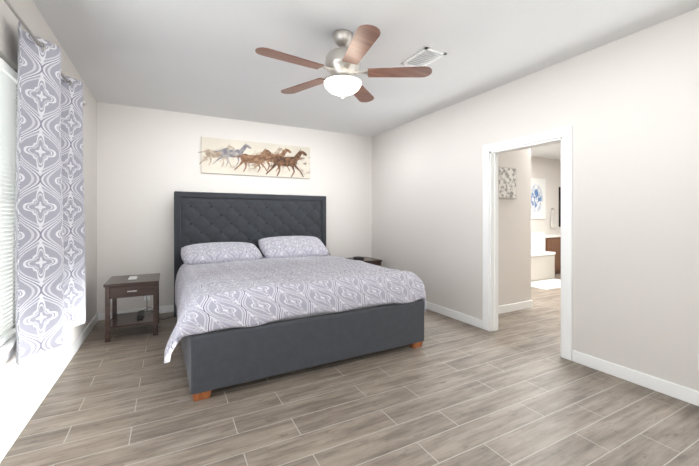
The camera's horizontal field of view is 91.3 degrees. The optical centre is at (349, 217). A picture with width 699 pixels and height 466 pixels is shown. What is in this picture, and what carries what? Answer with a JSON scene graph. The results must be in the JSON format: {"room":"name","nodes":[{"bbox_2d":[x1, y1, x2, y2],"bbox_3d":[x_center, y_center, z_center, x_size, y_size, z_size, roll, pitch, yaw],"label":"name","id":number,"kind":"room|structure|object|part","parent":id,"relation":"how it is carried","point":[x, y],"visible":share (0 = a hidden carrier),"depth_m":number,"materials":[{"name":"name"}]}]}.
{"room":"bedroom","nodes":[
{"label":"bedroom","id":0,"kind":"room"},
{"bbox_2d":[0,0,96,439],"bbox_3d":[-2.092,-0.071,2.113,0.120,2.740,4.830,0,0,-28],"label":"wall","id":1,"kind":"structure","parent":0,"point":[39,368],"depth_m":2.47,"materials":[{"name":"paint"}]},
{"bbox_2d":[0,57,15,336],"bbox_3d":[-1.539,-0.100,1.030,0.080,1.600,2.400,0,0,-28],"label":"window","id":2,"kind":"structure","parent":1,"relation":"in","point":[7,322],"depth_m":2.06,"materials":[{"name":"white"}]},
{"bbox_2d":[0,58,17,345],"bbox_3d":[-1.488,-0.078,1.057,0.045,1.552,2.304,0,0,-28],"label":"window blinds","id":3,"kind":"object","parent":2,"relation":"attached to","point":[8,96],"visible":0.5,"depth_m":1.96,"materials":[{"name":"white plastic"}]},
{"bbox_2d":[0,345,15,366],"bbox_3d":[-1.467,0.762,1.070,0.014,0.065,2.440,0,0,-28],"label":"apron","id":4,"kind":"object","parent":1,"relation":"attached to","point":[8,355],"depth_m":1.89,"materials":[{"name":"white wood"}]},
{"bbox_2d":[0,335,20,357],"bbox_3d":[-1.502,0.715,1.051,0.135,0.030,2.460,0,0,-28],"label":"window sill","id":5,"kind":"structure","parent":1,"relation":"attached to","point":[8,345],"depth_m":1.87,"materials":[{"name":"white wood"}]},
{"bbox_2d":[3,0,86,365],"bbox_3d":[-1.554,0.052,1.430,0.195,2.296,3.916,0,0,-28],"label":"curtains","id":6,"kind":"object","parent":1,"relation":"attached to","point":[50,283],"visible":1,"depth_m":2.12,"materials":[{"name":"grey fabric"}]},
{"bbox_2d":[0,313,97,462],"bbox_3d":[-1.795,1.249,1.696,0.016,0.100,5.814,0,0,-28],"label":"baseboard","id":7,"kind":"structure","parent":1,"relation":"attached to","point":[12,434],"depth_m":2.35,"materials":[{"name":"white wood"}]},
{"bbox_2d":[97,102,371,312],"bbox_3d":[-1.409,-0.075,5.269,4.270,2.740,0.120,0,0,-28],"label":"wall","id":8,"kind":"structure","parent":0,"point":[148,161],"depth_m":4.66,"materials":[{"name":"paint"}]},
{"bbox_2d":[98,305,173,320],"bbox_3d":[-1.377,1.244,5.211,4.030,0.100,0.016,0,0,-28],"label":"baseboard","id":9,"kind":"structure","parent":8,"relation":"attached to","point":[162,309],"depth_m":4.47,"materials":[{"name":"white wood"}]},
{"bbox_2d":[198,136,309,178],"bbox_3d":[-1.386,-0.880,5.186,1.678,0.510,0.038,0,0,-28],"label":"framed picture","id":10,"kind":"object","parent":8,"relation":"attached to","point":[230,156],"visible":1,"depth_m":5.14},
{"bbox_2d":[0,273,698,465],"bbox_3d":[2.574,1.326,4.006,10.140,0.060,6.070,0,0,-28],"label":"floor","id":11,"kind":"structure","parent":0,"point":[515,389],"depth_m":2.29,"materials":[{"name":"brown tile"}]},
{"bbox_2d":[103,273,159,341],"bbox_3d":[-2.444,0.989,3.884,0.499,0.615,0.574,0,0,-28],"label":"nightstand","id":12,"kind":"object","parent":11,"relation":"on","point":[124,286],"visible":1,"depth_m":3.72,"materials":[{"name":"brown wood"}]},
{"bbox_2d":[164,191,425,401],"bbox_3d":[-0.828,0.481,3.915,2.315,1.630,2.475,0,0,-29],"label":"bed","id":13,"kind":"object","parent":11,"relation":"on","point":[266,285],"visible":1,"depth_m":3.10,"materials":[{"name":"grey fabric"}]},
{"bbox_2d":[181,242,262,264],"bbox_3d":[-1.628,0.461,4.382,0.960,0.190,0.540,0,17,-29],"label":"pillow","id":14,"kind":"object","parent":13,"relation":"on","point":[214,252],"depth_m":4.23,"materials":[{"name":"grey fabric"}]},
{"bbox_3d":[-1.339,0.480,4.972,2.160,1.630,0.132,0,0,-29],"label":"headboard","id":15,"kind":"part","parent":13,"relation":"part of","materials":[{"name":"grey fabric"}]},
{"bbox_2d":[258,236,329,257],"bbox_3d":[-0.792,0.430,4.884,0.970,0.190,0.540,0,26,-29],"label":"pillow","id":16,"kind":"object","parent":13,"relation":"on","point":[279,246],"depth_m":4.75,"materials":[{"name":"grey fabric"}]},
{"bbox_2d":[164,255,425,362],"bbox_3d":[-0.723,0.777,3.727,2.315,0.503,2.043,0,0,-29],"label":"comforter","id":17,"kind":"object","parent":13,"relation":"on","point":[231,308],"depth_m":2.90,"materials":[{"name":"grey fabric"}]},
{"bbox_3d":[-0.744,1.039,3.909,2.130,0.405,2.330,0,0,-29],"label":"frame","id":18,"kind":"part","parent":13,"relation":"part of","materials":[{"name":"grey fabric"}]},
{"bbox_3d":[-0.764,0.776,3.946,1.940,0.360,2.215,0,0,-29],"label":"mattress","id":19,"kind":"part","parent":13,"relation":"part of","materials":[{"name":"grey fabric"}]},
{"bbox_2d":[347,256,381,265],"bbox_3d":[0.191,0.974,5.672,0.499,0.640,0.524,0,0,-28],"label":"nightstand","id":20,"kind":"object","parent":11,"relation":"on","point":[373,261],"visible":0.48,"depth_m":5.55,"materials":[{"name":"brown wood"}]},
{"bbox_2d":[531,250,554,281],"bbox_3d":[3.167,0.717,7.039,2.195,1.150,0.839,0,0,-28],"label":"bathtub","id":21,"kind":"object","parent":11,"relation":"on","point":[542,265],"visible":0.17,"depth_m":7.01,"materials":[{"name":"beige ceramic"}]},
{"bbox_2d":[531,279,560,289],"bbox_3d":[3.876,1.285,6.578,1.200,0.015,0.570,0,0,-28],"label":"bath rug","id":22,"kind":"object","parent":11,"relation":"on","point":[548,284],"visible":0.58,"depth_m":6.48,"materials":[{"name":"white fabric"}]},
{"bbox_2d":[545,237,560,273],"bbox_3d":[4.964,0.871,8.134,1.804,0.840,0.576,0,0,-28],"label":"bathroom vanity","id":23,"kind":"object","parent":11,"relation":"on","point":[552,242],"depth_m":7.63,"materials":[{"name":"brown wood"}]},
{"bbox_2d":[545,233,560,236],"bbox_3d":[4.957,0.431,8.125,1.824,0.040,0.584,0,0,-28],"label":"countertop","id":24,"kind":"structure","parent":23,"relation":"on","point":[557,234],"depth_m":7.65,"materials":[{"name":"white stone"}]},
{"bbox_2d":[32,0,698,159],"bbox_3d":[2.574,-1.484,4.002,10.140,0.080,6.070,0,0,-28],"label":"ceiling","id":25,"kind":"structure","parent":0,"point":[200,57],"depth_m":2.89,"materials":[{"name":"white paint"}]},
{"bbox_2d":[255,24,431,101],"bbox_3d":[-0.080,-1.190,2.668,1.312,0.504,1.332,0,0,-28],"label":"fan","id":26,"kind":"object","parent":25,"relation":"hanging from","point":[342,64],"visible":1,"depth_m":2.62,"materials":[{"name":"brown wood"}]},
{"bbox_3d":[-0.423,-1.137,2.452,0.503,0.026,0.176,0,0,-28],"label":"blade","id":27,"kind":"part","parent":26,"relation":"part of","materials":[{"name":"brown wood"}]},
{"bbox_3d":[-0.399,-1.138,2.977,0.301,0.026,0.487,0,0,-28],"label":"blade","id":28,"kind":"part","parent":26,"relation":"part of","materials":[{"name":"brown wood"}]},
{"bbox_3d":[-0.053,-1.190,2.704,0.280,0.504,0.280,0,0,-28],"label":"motor","id":29,"kind":"part","parent":26,"relation":"part of","materials":[{"name":"silver metal"}]},
{"bbox_3d":[-0.053,-1.016,2.704,0.296,0.092,0.296,0,0,-28],"label":"lamp shade","id":30,"kind":"part","parent":26,"relation":"part of","materials":[{"name":"white glass"}]},
{"bbox_3d":[0.066,-1.137,2.276,0.219,0.026,0.502,0,0,-28],"label":"blade","id":31,"kind":"part","parent":26,"relation":"part of","materials":[{"name":"brown wood"}]},
{"bbox_3d":[0.098,-1.138,3.114,0.430,0.026,0.403,0,0,-28],"label":"blade","id":32,"kind":"part","parent":26,"relation":"part of","materials":[{"name":"brown wood"}]},
{"bbox_3d":[0.385,-1.137,2.688,0.472,0.026,0.338,0,0,-28],"label":"blade","id":33,"kind":"part","parent":26,"relation":"part of","materials":[{"name":"brown wood"}]},
{"bbox_2d":[401,47,446,66],"bbox_3d":[0.670,-1.433,3.101,0.230,0.019,0.350,0,0,-28],"label":"ceiling vent","id":34,"kind":"object","parent":25,"relation":"in","point":[425,56],"visible":0.88,"depth_m":3.08,"materials":[{"name":"white metal"}]},
{"bbox_2d":[498,148,530,305],"bbox_3d":[1.530,-0.076,5.612,1.250,2.740,2.250,0,0,-28],"label":"wall","id":35,"kind":"structure","parent":0,"point":[514,250],"depth_m":4.76,"materials":[{"name":"paint"}]},
{"bbox_2d":[498,166,515,198],"bbox_3d":[2.134,-0.462,4.637,0.370,0.425,0.030,0,0,-28],"label":"framed picture","id":36,"kind":"object","parent":35,"relation":"attached to","point":[506,182],"visible":0.82,"depth_m":4.61,"materials":[{"name":"grey"}]},
{"bbox_2d":[498,300,532,313],"bbox_3d":[2.074,1.245,4.620,1.246,0.100,0.016,0,0,-28],"label":"baseboard","id":37,"kind":"structure","parent":35,"relation":"attached to","point":[514,307],"depth_m":4.73,"materials":[{"name":"white wood"}]},
{"bbox_2d":[372,8,698,390],"bbox_3d":[1.813,-0.073,3.603,0.120,2.740,5.830,0,0,-28],"label":"wall","id":38,"kind":"structure","parent":0,"point":[631,109],"depth_m":2.88,"materials":[{"name":"paint"}]},
{"bbox_2d":[426,301,482,328],"bbox_3d":[0.974,1.245,5.053,0.016,0.100,2.454,0,0,-28],"label":"baseboard","id":39,"kind":"structure","parent":38,"relation":"attached to","point":[468,319],"depth_m":4.33,"materials":[{"name":"white wood"}]},
{"bbox_2d":[483,125,571,360],"bbox_3d":[1.839,0.234,3.555,0.156,2.125,0.990,0,0,-28],"label":"door frame","id":40,"kind":"structure","parent":38,"relation":"attached to","point":[562,135],"depth_m":3.51,"materials":[{"name":"white wood"}]},
{"bbox_2d":[572,350,698,405],"bbox_3d":[2.561,1.249,2.038,0.016,0.100,2.360,0,0,-28],"label":"baseboard","id":41,"kind":"structure","parent":38,"relation":"attached to","point":[682,393],"depth_m":2.63,"materials":[{"name":"white wood"}]},
{"bbox_2d":[531,232,544,250],"bbox_3d":[4.109,0.811,7.689,0.057,0.960,0.580,0,0,-28],"label":"wall","id":42,"kind":"structure","parent":0,"point":[537,240],"depth_m":7.53,"materials":[{"name":"paint"}]},
{"bbox_2d":[531,156,560,233],"bbox_3d":[3.668,-0.079,7.851,4.620,2.740,0.120,0,0,-28],"label":"wall","id":43,"kind":"structure","parent":0,"point":[548,170],"depth_m":8.44,"materials":[{"name":"paint"}]},
{"bbox_2d":[531,178,545,218],"bbox_3d":[4.456,-0.444,8.178,0.720,0.970,0.026,0,0,-28],"label":"art","id":44,"kind":"object","parent":43,"relation":"attached to","point":[538,198],"visible":0.64,"depth_m":8.21},
{"bbox_2d":[551,208,555,227],"bbox_3d":[5.045,0.020,8.478,0.170,0.500,0.046,0,0,-28],"label":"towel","id":45,"kind":"object","parent":43,"relation":"attached to","point":[553,220],"visible":1,"depth_m":8.45,"materials":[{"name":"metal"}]},
{"bbox_2d":[559,187,560,226],"bbox_3d":[5.459,-0.260,8.701,0.380,1.000,0.036,0,0,-28],"label":"bathroom mirror","id":46,"kind":"object","parent":43,"relation":"attached to","point":[559,206],"visible":0.18,"depth_m":8.61,"materials":[{"name":"black mirror"}]}
]}

